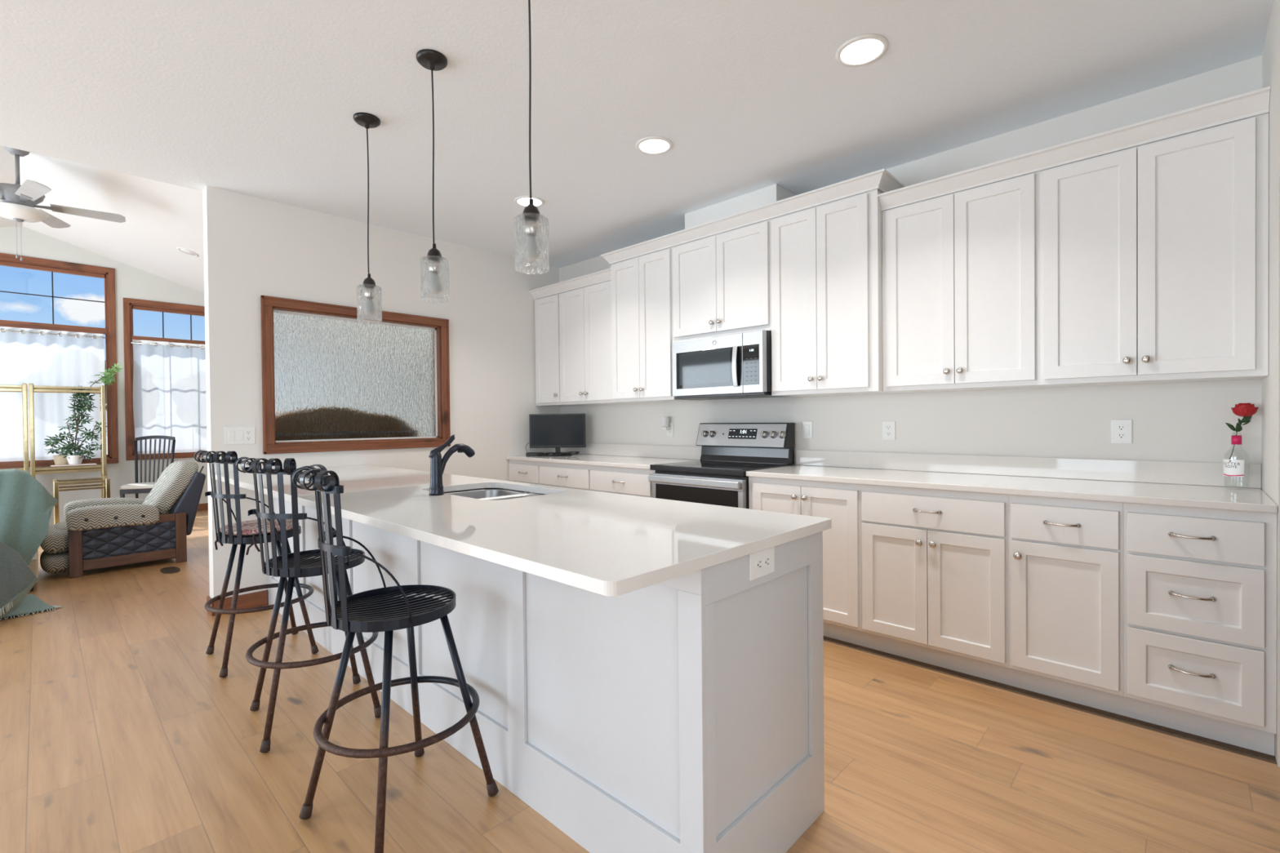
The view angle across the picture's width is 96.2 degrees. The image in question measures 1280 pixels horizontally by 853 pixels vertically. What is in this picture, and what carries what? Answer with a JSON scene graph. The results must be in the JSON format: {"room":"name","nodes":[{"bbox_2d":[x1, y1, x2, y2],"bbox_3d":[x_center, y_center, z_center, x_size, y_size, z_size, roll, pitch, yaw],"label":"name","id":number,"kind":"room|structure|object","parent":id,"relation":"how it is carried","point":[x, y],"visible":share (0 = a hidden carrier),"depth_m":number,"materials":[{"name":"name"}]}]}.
{"room":"kitchen","nodes":[
{"label":"kitchen","id":0,"kind":"room"},
{"bbox_2d":[0,145,22,226],"bbox_3d":[-6.738,-1.952,3.827,5.707,1.216,3.530,0,1,44],"label":"ceiling","id":1,"kind":"structure","parent":0,"point":[7,173],"depth_m":5.45,"materials":[{"name":"paint"}]},
{"bbox_2d":[0,226,208,524],"bbox_3d":[-7.424,-0.603,7.155,0.120,3.669,7.120,0,1,44],"label":"wall","id":2,"kind":"structure","parent":0,"point":[131,282],"depth_m":7.61,"materials":[{"name":"paint"}]},
{"bbox_2d":[0,253,118,468],"bbox_3d":[-7.530,-0.787,7.028,0.140,2.565,1.665,0,1,44],"label":"window","id":3,"kind":"structure","parent":2,"relation":"in","point":[28,263],"depth_m":7.43,"materials":[{"name":"brown wood"}]},
{"bbox_2d":[0,329,105,338],"bbox_3d":[-7.463,-1.140,6.944,0.073,0.020,1.465,0,1,44],"label":"curtain rod","id":4,"kind":"object","parent":3,"relation":"attached to","point":[1,330],"visible":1,"depth_m":7.10,"materials":[{"name":"silver metal"}]},
{"bbox_2d":[0,326,106,462],"bbox_3d":[-7.435,-0.385,6.931,0.044,1.600,1.447,0,1,44],"label":"sheer curtain","id":5,"kind":"object","parent":4,"relation":"hanging from","point":[44,359],"visible":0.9,"depth_m":7.06,"materials":[{"name":"white fabric"}]},
{"bbox_2d":[123,297,205,460],"bbox_3d":[-6.502,-0.638,8.106,0.140,2.165,1.160,0,1,44],"label":"window","id":6,"kind":"structure","parent":2,"relation":"in","point":[129,304],"depth_m":7.72,"materials":[{"name":"brown wood"}]},
{"bbox_2d":[130,342,199,347],"bbox_3d":[-6.433,-1.121,8.024,0.073,0.020,1.020,0,1,44],"label":"curtain rod","id":7,"kind":"object","parent":6,"relation":"attached to","point":[131,342],"visible":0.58,"depth_m":7.85,"materials":[{"name":"silver metal"}]},
{"bbox_2d":[132,339,207,453],"bbox_3d":[-6.403,-0.401,8.010,0.038,1.530,1.002,0,1,44],"label":"sheer curtain","id":8,"kind":"object","parent":7,"relation":"hanging from","point":[170,396],"visible":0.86,"depth_m":7.93,"materials":[{"name":"white fabric"}]},
{"bbox_2d":[197,502,208,511],"bbox_3d":[-7.358,1.178,7.127,0.014,0.100,7.120,0,1,44],"label":"baseboard","id":9,"kind":"structure","parent":2,"relation":"attached to","point":[201,506],"depth_m":8.25,"materials":[{"name":"brown wood"}]},
{"bbox_2d":[19,151,204,292],"bbox_3d":[-4.197,-1.958,6.489,5.707,1.307,3.830,0,1,44],"label":"ceiling","id":10,"kind":"structure","parent":0,"point":[162,218],"depth_m":6.01,"materials":[{"name":"paint"}]},
{"bbox_2d":[0,146,125,261],"bbox_3d":[-5.323,-1.934,4.964,1.326,1.016,1.311,0,1,44],"label":"ceiling fan","id":11,"kind":"object","parent":10,"relation":"hanging from","point":[18,202],"visible":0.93,"depth_m":4.93,"materials":[{"name":"silver metal"}]},
{"bbox_2d":[177,247,198,257],"bbox_3d":[-5.310,-2.048,6.747,0.206,0.064,0.198,0,1,44],"label":"recessed light","id":12,"kind":"object","parent":10,"relation":"in","point":[184,251],"visible":1,"depth_m":6.74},
{"bbox_2d":[202,186,560,598],"bbox_3d":[-1.823,-0.185,4.768,0.125,2.774,2.853,0,1,44],"label":"wall partition","id":13,"kind":"structure","parent":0,"point":[254,247],"depth_m":4.33,"materials":[{"name":"paint"}]},
{"bbox_2d":[206,590,267,616],"bbox_3d":[-2.697,1.166,3.853,0.153,0.100,0.313,0,1,44],"label":"baseboard","id":14,"kind":"structure","parent":13,"relation":"attached to","point":[255,599],"depth_m":3.83,"materials":[{"name":"brown wood"}]},
{"bbox_2d":[224,426,255,444],"bbox_3d":[-2.649,0.060,3.805,0.009,0.117,0.170,0,1,44],"label":"switch plate","id":15,"kind":"object","parent":13,"relation":"attached to","point":[233,435],"visible":1,"depth_m":3.80,"materials":[{"name":"white plastic"}]},
{"bbox_2d":[245,430,251,435],"bbox_3d":[-2.615,0.040,3.837,0.002,0.030,0.033,0,1,44],"label":"receptacle","id":16,"kind":"object","parent":15,"relation":"attached to","point":[247,432],"depth_m":3.84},
{"bbox_2d":[245,435,251,440],"bbox_3d":[-2.615,0.079,3.838,0.002,0.030,0.033,0,1,44],"label":"receptacle","id":17,"kind":"object","parent":15,"relation":"attached to","point":[247,437],"depth_m":3.84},
{"bbox_2d":[260,295,450,453],"bbox_3d":[-2.134,-0.359,4.424,0.151,1.076,1.359,0,1,44],"label":"window","id":18,"kind":"structure","parent":13,"relation":"in","point":[335,378],"depth_m":4.36,"materials":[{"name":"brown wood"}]},
{"bbox_2d":[0,0,1273,268],"bbox_3d":[-0.434,-1.591,0.467,8.073,0.120,7.320,0,1,44],"label":"ceiling","id":19,"kind":"structure","parent":0,"point":[260,99],"depth_m":2.64,"materials":[{"name":"paint"}]},
{"bbox_2d":[353,112,380,315],"bbox_3d":[-1.368,-1.039,2.894,0.124,1.014,0.124,0,1,44],"label":"pendant light","id":20,"kind":"object","parent":19,"relation":"hanging from","point":[366,120],"visible":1,"depth_m":2.88,"materials":[{"name":"brown metal"}]},
{"bbox_2d":[362,273,375,298],"bbox_3d":[-1.365,-0.710,2.898,0.060,0.121,0.060,0,1,44],"label":"socket","id":21,"kind":"object","parent":20,"relation":"attached to","point":[369,284],"depth_m":2.88,"materials":[{"name":"brown metal"}]},
{"bbox_2d":[416,48,447,293],"bbox_3d":[-0.870,-1.039,2.420,0.124,1.014,0.124,0,1,44],"label":"pendant light","id":22,"kind":"object","parent":19,"relation":"hanging from","point":[431,60],"visible":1,"depth_m":2.41,"materials":[{"name":"brown metal"}]},
{"bbox_2d":[426,243,442,273],"bbox_3d":[-0.867,-0.710,2.424,0.060,0.121,0.060,0,1,44],"label":"socket","id":23,"kind":"object","parent":22,"relation":"attached to","point":[434,255],"depth_m":2.41,"materials":[{"name":"brown metal"}]},
{"bbox_2d":[514,195,544,207],"bbox_3d":[-0.769,-1.560,3.990,0.206,0.008,0.206,0,1,44],"label":"recessed light","id":24,"kind":"object","parent":19,"relation":"in","point":[523,201],"visible":0.88,"depth_m":3.98,"materials":[{"name":"white"}]},
{"bbox_2d":[522,0,540,261],"bbox_3d":[-0.371,-1.039,1.946,0.124,1.014,0.124,0,1,44],"label":"pendant light","id":25,"kind":"object","parent":19,"relation":"hanging from","point":[531,214],"visible":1,"depth_m":1.94,"materials":[{"name":"brown metal"}]},
{"bbox_2d":[524,215,537,236],"bbox_3d":[-0.368,-0.678,1.950,0.044,0.058,0.044,0,1,44],"label":"socket","id":26,"kind":"object","parent":25,"relation":"attached to","point":[531,221],"depth_m":1.93,"materials":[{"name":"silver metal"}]},
{"bbox_2d":[635,136,672,155],"bbox_3d":[0.079,-1.560,3.196,0.206,0.008,0.206,0,1,44],"label":"recessed light","id":27,"kind":"object","parent":19,"relation":"in","point":[653,145],"visible":1,"depth_m":3.19,"materials":[{"name":"white"}]},
{"bbox_2d":[835,34,888,66],"bbox_3d":[0.922,-1.560,2.390,0.206,0.008,0.206,0,1,44],"label":"recessed light","id":28,"kind":"object","parent":19,"relation":"in","point":[862,50],"visible":1,"depth_m":2.38,"materials":[{"name":"white"}]},
{"bbox_2d":[0,510,1279,852],"bbox_3d":[-2.506,1.279,2.444,13.800,0.100,7.440,0,1,44],"label":"floor","id":29,"kind":"structure","parent":0,"point":[120,732],"depth_m":2.07,"materials":[{"name":"brown wood"}]},
{"bbox_2d":[0,382,29,473],"bbox_3d":[-7.484,0.367,6.577,0.290,1.735,0.665,0,1,44],"label":"etagere","id":30,"kind":"object","parent":29,"relation":"on","point":[23,388],"visible":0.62,"depth_m":6.70,"materials":[{"name":"gold metal"}]},
{"bbox_2d":[28,550,38,591],"bbox_3d":[-5.557,0.801,3.869,1.018,0.885,2.069,0,1,44],"label":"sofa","id":31,"kind":"object","parent":29,"relation":"on","point":[33,565],"visible":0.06,"depth_m":4.29,"materials":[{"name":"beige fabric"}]},
{"bbox_2d":[0,469,57,565],"bbox_3d":[-4.963,0.693,3.884,0.391,0.791,1.448,0,1,44],"label":"throw blanket","id":32,"kind":"object","parent":31,"relation":"on","point":[26,506],"visible":0.9,"depth_m":4.17,"materials":[{"name":"green fabric"}]},
{"bbox_2d":[28,383,106,497],"bbox_3d":[-7.019,0.357,7.065,0.290,1.735,0.658,0,1,44],"label":"etagere","id":33,"kind":"object","parent":29,"relation":"on","point":[33,388],"visible":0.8,"depth_m":7.02,"materials":[{"name":"gold metal"}]},
{"bbox_2d":[53,454,70,465],"bbox_3d":[-7.125,0.417,7.083,0.156,0.128,0.156,0,1,44],"label":"plant pot","id":34,"kind":"object","parent":33,"relation":"on","point":[58,460],"visible":0.62,"depth_m":7.03,"materials":[{"name":"beige ceramic"}]},
{"bbox_2d":[50,463,96,466],"bbox_3d":[-6.973,0.474,7.077,0.160,0.012,0.400,0,1,44],"label":"tray","id":35,"kind":"object","parent":33,"relation":"on","point":[81,464],"visible":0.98,"depth_m":7.03,"materials":[{"name":"white"}]},
{"bbox_2d":[44,362,123,464],"bbox_3d":[-6.896,-0.173,7.134,0.260,1.279,0.729,0,1,44],"label":"potted plant","id":36,"kind":"object","parent":35,"relation":"on","point":[76,458],"visible":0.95,"depth_m":7.09,"materials":[{"name":"green plant"}]},
{"bbox_2d":[53,475,111,524],"bbox_3d":[-6.655,0.924,6.855,0.475,0.600,0.475,0,1,44],"label":"end table","id":37,"kind":"object","parent":29,"relation":"on","point":[106,488],"visible":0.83,"depth_m":6.80,"materials":[{"name":"gold metal"}]},
{"bbox_2d":[40,460,205,578],"bbox_3d":[-4.605,0.776,5.147,0.826,0.890,1.080,0,1,44],"label":"recliner","id":38,"kind":"object","parent":29,"relation":"on","point":[100,533],"visible":0.99,"depth_m":4.93,"materials":[{"name":"beige fabric"}]},
{"bbox_2d":[53,520,68,531],"bbox_3d":[-4.697,0.888,5.051,0.470,0.170,0.670,0,1,44],"label":"seat cushion","id":39,"kind":"object","parent":38,"relation":"on","point":[60,526],"depth_m":4.74,"materials":[{"name":"beige fabric"}]},
{"bbox_2d":[142,460,198,515],"bbox_3d":[-4.397,0.585,5.365,0.550,0.515,0.417,0,1,44],"label":"cushion","id":40,"kind":"object","parent":38,"relation":"on","point":[175,490],"depth_m":5.23,"materials":[{"name":"beige fabric"}]},
{"bbox_2d":[119,435,175,498],"bbox_3d":[-6.385,0.668,7.464,0.443,1.093,0.562,-1,1,-23],"label":"dining chair","id":41,"kind":"object","parent":29,"relation":"on","point":[136,488],"visible":0.6,"depth_m":7.61,"materials":[{"name":"black wood"}]},
{"bbox_2d":[160,566,180,573],"bbox_3d":[-3.977,1.216,4.864,0.290,0.004,0.124,0,1,44],"label":"floor vent","id":42,"kind":"object","parent":29,"relation":"in","point":[170,570],"visible":1,"depth_m":4.85,"materials":[{"name":"brown metal"}]},
{"bbox_2d":[194,450,319,677],"bbox_3d":[-2.037,0.667,3.057,0.487,1.098,0.520,0,1,44],"label":"bar stool","id":43,"kind":"object","parent":29,"relation":"on","point":[246,532],"visible":0.77,"depth_m":2.90,"materials":[{"name":"metal"}]},
{"bbox_2d":[219,519,292,535],"bbox_3d":[-2.027,0.534,3.068,0.344,0.052,0.344,0,1,44],"label":"cushion","id":44,"kind":"object","parent":43,"relation":"on","point":[246,527],"depth_m":2.95,"materials":[{"name":"fabric"}]},
{"bbox_2d":[234,457,381,752],"bbox_3d":[-1.385,0.668,2.420,0.490,1.098,0.513,0,1,44],"label":"bar stool","id":45,"kind":"object","parent":29,"relation":"on","point":[291,566],"visible":0.86,"depth_m":2.25,"materials":[{"name":"metal"}]},
{"bbox_2d":[290,464,498,852],"bbox_3d":[-0.783,0.668,1.822,0.496,1.098,0.538,0,1,44],"label":"bar stool","id":46,"kind":"object","parent":29,"relation":"on","point":[376,610],"visible":1,"depth_m":1.76,"materials":[{"name":"metal"}]},
{"bbox_2d":[508,459,540,484],"bbox_3d":[-0.841,0.744,5.361,0.475,0.887,0.663,0,1,44],"label":"base cabinet","id":47,"kind":"object","parent":29,"relation":"on","point":[520,471],"visible":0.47,"depth_m":5.13,"materials":[{"name":"white wood"}]},
{"bbox_2d":[266,488,824,852],"bbox_3d":[-0.985,0.768,2.860,3.721,0.883,0.620,0,1,44],"label":"kitchen island","id":48,"kind":"object","parent":29,"relation":"on","point":[684,713],"visible":0.59,"depth_m":1.65,"materials":[{"name":"white wood"}]},
{"bbox_2d":[211,464,831,596],"bbox_3d":[-1.073,0.313,2.757,3.734,0.030,0.964,0,1,44],"label":"island countertop","id":49,"kind":"structure","parent":48,"relation":"on","point":[605,544],"depth_m":1.75,"materials":[{"name":"stone"}]},
{"bbox_2d":[428,434,475,495],"bbox_3d":[-0.836,0.166,2.564,0.061,0.261,0.220,0,1,44],"label":"kitchen faucet","id":50,"kind":"object","parent":49,"relation":"on","point":[437,464],"visible":1,"depth_m":2.50,"materials":[{"name":"brown metal"}]},
{"bbox_2d":[444,488,544,500],"bbox_3d":[-0.685,0.426,2.671,0.694,0.198,0.453,0,1,44],"label":"sink","id":51,"kind":"object","parent":49,"relation":"in","point":[487,494],"visible":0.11,"depth_m":2.94,"materials":[{"name":"metal"}]},
{"bbox_2d":[748,546,774,581],"bbox_3d":[0.326,0.364,1.533,0.008,0.072,0.120,0,1,44],"label":"outlet plate","id":52,"kind":"object","parent":48,"relation":"attached to","point":[762,563],"visible":0.94,"depth_m":1.52,"materials":[{"name":"white plastic"}]},
{"bbox_2d":[755,558,762,570],"bbox_3d":[0.315,0.364,1.517,0.002,0.030,0.033,0,1,44],"label":"receptacle","id":53,"kind":"object","parent":52,"relation":"attached to","point":[758,561],"depth_m":1.52,"materials":[{"name":"white plastic"}]},
{"bbox_2d":[763,555,770,567],"bbox_3d":[0.342,0.363,1.545,0.002,0.030,0.033,0,1,44],"label":"receptacle","id":54,"kind":"object","parent":52,"relation":"attached to","point":[766,559],"depth_m":1.54,"materials":[{"name":"white plastic"}]},
{"bbox_2d":[539,462,591,490],"bbox_3d":[-0.430,0.744,4.969,0.660,0.887,0.663,0,1,44],"label":"base cabinet","id":55,"kind":"object","parent":29,"relation":"on","point":[554,474],"visible":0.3,"depth_m":4.73,"materials":[{"name":"white wood"}]},
{"bbox_2d":[590,465,655,497],"bbox_3d":[0.056,0.744,4.505,0.684,0.887,0.663,0,1,44],"label":"base cabinet","id":56,"kind":"object","parent":29,"relation":"on","point":[617,480],"visible":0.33,"depth_m":4.27,"materials":[{"name":"white wood"}]},
{"bbox_2d":[506,443,701,469],"bbox_3d":[-0.352,0.232,4.899,1.819,0.134,0.643,0,1,44],"label":"countertop","id":57,"kind":"structure","parent":56,"relation":"on","point":[621,455],"depth_m":4.84,"materials":[{"name":"stone"}]},
{"bbox_2d":[525,452,543,456],"bbox_3d":[-0.971,0.255,5.322,0.150,0.030,0.111,-1,1,0],"label":"cable box","id":58,"kind":"object","parent":57,"relation":"on","point":[528,454],"visible":0.78,"depth_m":5.27,"materials":[{"name":"black plastic"}]},
{"bbox_2d":[525,442,579,456],"bbox_3d":[-0.811,0.205,5.240,0.514,0.124,0.100,0,1,8],"label":"cable tangle","id":59,"kind":"object","parent":57,"relation":"on","point":[546,454],"visible":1,"depth_m":5.22,"materials":[{"name":"black plastic"}]},
{"bbox_2d":[528,413,586,456],"bbox_3d":[-0.763,0.076,5.321,0.516,0.384,0.150,-1,1,0],"label":"television","id":60,"kind":"object","parent":57,"relation":"on","point":[556,431],"visible":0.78,"depth_m":5.30,"materials":[{"name":"black plastic"}]},
{"bbox_2d":[648,422,795,508],"bbox_3d":[0.563,0.583,3.979,0.760,1.210,0.682,0,1,44],"label":"range","id":61,"kind":"object","parent":29,"relation":"on","point":[729,451],"visible":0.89,"depth_m":3.93,"materials":[{"name":"silver metal"}]},
{"bbox_2d":[649,460,791,476],"bbox_3d":[0.550,0.282,3.966,0.760,0.043,0.600,0,1,44],"label":"cooktop","id":62,"kind":"object","parent":61,"relation":"in","point":[695,468],"depth_m":3.85,"materials":[{"name":"black glass"}]},
{"bbox_2d":[748,476,866,647],"bbox_3d":[1.117,0.744,3.495,0.698,0.887,0.661,0,1,44],"label":"base cabinet","id":63,"kind":"object","parent":29,"relation":"on","point":[841,503],"visible":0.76,"depth_m":3.15,"materials":[{"name":"white wood"}]},
{"bbox_2d":[861,484,1011,685],"bbox_3d":[1.611,0.744,3.022,0.670,0.887,0.663,0,1,44],"label":"base cabinet","id":64,"kind":"object","parent":29,"relation":"on","point":[935,563],"visible":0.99,"depth_m":2.78,"materials":[{"name":"white wood"}]},
{"bbox_2d":[1008,494,1124,715],"bbox_3d":[1.996,0.744,2.654,0.396,0.887,0.663,0,1,44],"label":"base cabinet","id":65,"kind":"object","parent":29,"relation":"on","point":[1066,555],"visible":0.95,"depth_m":2.44,"materials":[{"name":"white wood"}]},
{"bbox_2d":[1123,502,1276,755],"bbox_3d":[2.290,0.744,2.373,0.416,0.887,0.663,0,1,44],"label":"base cabinet","id":66,"kind":"object","parent":29,"relation":"on","point":[1200,584],"visible":0.98,"depth_m":2.15,"materials":[{"name":"white wood"}]},
{"bbox_2d":[746,449,1277,513],"bbox_3d":[1.654,0.232,2.984,2.179,0.134,0.643,0,1,44],"label":"countertop","id":67,"kind":"structure","parent":66,"relation":"on","point":[1202,485],"depth_m":2.79,"materials":[{"name":"stone"}]},
{"bbox_2d":[1223,435,1244,476],"bbox_3d":[2.528,0.145,2.435,0.078,0.241,0.078,0,1,44],"label":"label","id":68,"kind":"object","parent":67,"relation":"on","point":[1232,468],"visible":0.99,"depth_m":2.42,"materials":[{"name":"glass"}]},
{"bbox_2d":[1225,403,1258,459],"bbox_3d":[2.547,0.021,2.442,0.113,0.240,0.081,0,1,27],"label":"rose","id":69,"kind":"object","parent":68,"relation":"in","point":[1246,411],"visible":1,"depth_m":2.43,"materials":[{"name":"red plant"}]},
{"bbox_3d":[-4.609,0.970,3.311,0.600,0.540,0.880,0,1,44],"label":"ottoman","id":70,"kind":"object","parent":29,"relation":"on","visible":0},
{"bbox_2d":[0,541,62,620],"bbox_3d":[-4.315,0.951,3.415,0.511,0.566,1.230,0,1,30],"label":"blanket","id":71,"kind":"object","parent":70,"relation":"on","point":[17,579],"visible":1,"depth_m":3.72,"materials":[{"name":"green fabric"}]},
{"bbox_2d":[684,183,795,229],"bbox_3d":[0.708,-1.479,4.101,0.767,0.200,0.288,0,1,44],"label":"wall","id":72,"kind":"structure","parent":0,"point":[775,193],"depth_m":3.94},
{"bbox_2d":[559,55,1262,488],"bbox_3d":[0.974,-0.205,4.154,5.020,2.774,0.120,0,1,44],"label":"wall","id":73,"kind":"structure","parent":0,"point":[1176,421],"depth_m":3.05,"materials":[{"name":"paint"}]},
{"bbox_2d":[534,293,583,406],"bbox_3d":[-0.780,-0.730,5.487,0.388,1.058,0.356,0,1,44],"label":"upper cabinet","id":74,"kind":"object","parent":73,"relation":"attached to","point":[546,308],"visible":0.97,"depth_m":5.38,"materials":[{"name":"white wood"}]},
{"bbox_2d":[559,280,636,404],"bbox_3d":[-0.369,-0.730,5.095,0.746,1.058,0.356,0,1,44],"label":"upper cabinet","id":75,"kind":"object","parent":73,"relation":"attached to","point":[584,313],"visible":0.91,"depth_m":4.99,"materials":[{"name":"white wood"}]},
{"bbox_2d":[528,268,610,299],"bbox_3d":[-0.519,-1.258,5.220,1.136,0.078,0.366,0,1,44],"label":"crown molding","id":76,"kind":"structure","parent":75,"relation":"attached to","point":[602,276],"depth_m":5.08,"materials":[{"name":"white wood"}]},
{"bbox_2d":[560,443,701,460],"bbox_3d":[-0.138,0.212,5.123,1.819,0.104,0.021,0,1,44],"label":"backsplash","id":77,"kind":"structure","parent":73,"relation":"attached to","point":[620,450],"depth_m":4.97,"materials":[{"name":"stone"}]},
{"bbox_2d":[610,246,704,403],"bbox_3d":[0.117,-0.779,4.586,0.659,1.158,0.419,0,1,44],"label":"upper cabinet","id":78,"kind":"object","parent":73,"relation":"attached to","point":[642,300],"visible":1,"depth_m":4.43,"materials":[{"name":"white wood"}]},
{"bbox_2d":[666,422,673,436],"bbox_3d":[0.248,0.024,4.762,0.075,0.116,0.008,0,1,44],"label":"outlet plate","id":79,"kind":"object","parent":73,"relation":"attached to","point":[668,433],"visible":0.9,"depth_m":4.75,"materials":[{"name":"white plastic"}]},
{"bbox_2d":[660,416,670,430],"bbox_3d":[0.206,-0.026,4.739,0.080,0.111,0.082,0,1,44],"label":"night light","id":80,"kind":"object","parent":79,"relation":"attached to","point":[664,420],"visible":1,"depth_m":4.71,"materials":[{"name":"white plastic"}]},
{"bbox_2d":[672,219,771,342],"bbox_3d":[0.649,-0.988,4.074,0.817,0.740,0.419,0,1,44],"label":"upper cabinet","id":81,"kind":"object","parent":73,"relation":"attached to","point":[722,282],"visible":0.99,"depth_m":3.91,"materials":[{"name":"white wood"}]},
{"bbox_2d":[671,329,786,399],"bbox_3d":[0.643,-0.408,4.026,0.752,0.411,0.476,0,1,44],"label":"microwave oven","id":82,"kind":"object","parent":81,"relation":"attached to","point":[738,365],"visible":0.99,"depth_m":3.83,"materials":[{"name":"silver metal"}]},
{"bbox_2d":[802,421,812,438],"bbox_3d":[1.139,0.023,3.911,0.072,0.116,0.009,0,1,44],"label":"switch plate","id":83,"kind":"object","parent":73,"relation":"attached to","point":[806,425],"visible":1,"depth_m":3.91,"materials":[{"name":"white plastic"}]},
{"bbox_2d":[770,188,900,396],"bbox_3d":[1.193,-0.779,3.559,0.680,1.158,0.419,0,1,44],"label":"upper cabinet","id":84,"kind":"object","parent":73,"relation":"attached to","point":[826,260],"visible":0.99,"depth_m":3.40,"materials":[{"name":"white wood"}]},
{"bbox_2d":[600,168,906,265],"bbox_3d":[0.649,-1.364,4.059,2.280,0.076,0.429,0,1,44],"label":"crown molding","id":85,"kind":"structure","parent":84,"relation":"attached to","point":[882,180],"depth_m":3.65,"materials":[{"name":"white wood"}]},
{"bbox_2d":[882,421,895,439],"bbox_3d":[1.531,0.025,3.538,0.079,0.116,0.008,0,1,44],"label":"outlet plate","id":86,"kind":"object","parent":73,"relation":"attached to","point":[888,427],"visible":1,"depth_m":3.53,"materials":[{"name":"white plastic"}]},
{"bbox_2d":[885,425,891,430],"bbox_3d":[1.529,0.005,3.536,0.033,0.030,0.002,0,1,44],"label":"receptacle","id":87,"kind":"object","parent":86,"relation":"attached to","point":[887,427],"depth_m":3.53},
{"bbox_2d":[885,431,891,435],"bbox_3d":[1.529,0.044,3.537,0.033,0.030,0.002,0,1,44],"label":"receptacle","id":88,"kind":"object","parent":86,"relation":"attached to","point":[887,433],"depth_m":3.53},
{"bbox_2d":[882,171,1048,392],"bbox_3d":[1.729,-0.730,3.093,0.739,1.058,0.356,0,1,44],"label":"upper cabinet","id":89,"kind":"object","parent":73,"relation":"attached to","point":[961,311],"visible":0.98,"depth_m":2.96,"materials":[{"name":"white wood"}]},
{"bbox_2d":[795,449,1261,488],"bbox_3d":[1.869,0.213,3.209,2.179,0.104,0.021,0,1,44],"label":"backsplash","id":90,"kind":"structure","parent":73,"relation":"attached to","point":[1200,473],"depth_m":2.97,"materials":[{"name":"stone"}]},
{"bbox_2d":[1111,419,1132,444],"bbox_3d":[2.327,0.025,2.778,0.079,0.116,0.008,0,1,44],"label":"outlet plate","id":91,"kind":"object","parent":73,"relation":"attached to","point":[1121,429],"visible":1,"depth_m":2.77,"materials":[{"name":"white plastic"}]},
{"bbox_2d":[1116,424,1125,431],"bbox_3d":[2.325,0.005,2.776,0.033,0.030,0.002,0,1,44],"label":"receptacle","id":92,"kind":"object","parent":91,"relation":"attached to","point":[1119,427],"depth_m":2.78,"materials":[{"name":"white plastic"}]},
{"bbox_2d":[1116,432,1125,439],"bbox_3d":[2.326,0.044,2.776,0.033,0.030,0.002,0,1,44],"label":"receptacle","id":93,"kind":"object","parent":91,"relation":"attached to","point":[1119,435],"depth_m":2.78,"materials":[{"name":"white plastic"}]},
{"bbox_2d":[1039,112,1268,386],"bbox_3d":[2.264,-0.730,2.582,0.740,1.058,0.356,0,1,44],"label":"upper cabinet","id":94,"kind":"object","parent":73,"relation":"attached to","point":[1153,256],"visible":1,"depth_m":2.44,"materials":[{"name":"white wood"}]},
{"bbox_2d":[877,86,1270,211],"bbox_3d":[1.988,-1.258,2.827,1.480,0.078,0.366,0,1,44],"label":"crown molding","id":95,"kind":"structure","parent":94,"relation":"attached to","point":[1254,103],"depth_m":2.57,"materials":[{"name":"white wood"}]},
{"bbox_2d":[1261,0,1279,766],"bbox_3d":[1.766,-0.180,1.435,0.120,2.764,2.720,0,1,44],"label":"wall","id":96,"kind":"structure","parent":0,"point":[1270,384],"depth_m":2.09,"materials":[{"name":"paint"}]},
{"label":"outside","id":97,"kind":"structure","parent":0,"visible":0},
{"bbox_2d":[106,435,107,454],"bbox_3d":[-25.306,1.651,24.178,170.000,0.150,120.000,0,1,44],"label":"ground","id":98,"kind":"structure","parent":97,"point":[106,436],"depth_m":42.91,"materials":[{"name":"white"}]},
{"bbox_2d":[104,360,106,411],"bbox_3d":[-26.230,-1.109,27.469,4.336,5.331,4.861,0,1,44],"label":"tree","id":99,"kind":"object","parent":98,"relation":"on","point":[105,360],"visible":0.02,"depth_m":27.38,"materials":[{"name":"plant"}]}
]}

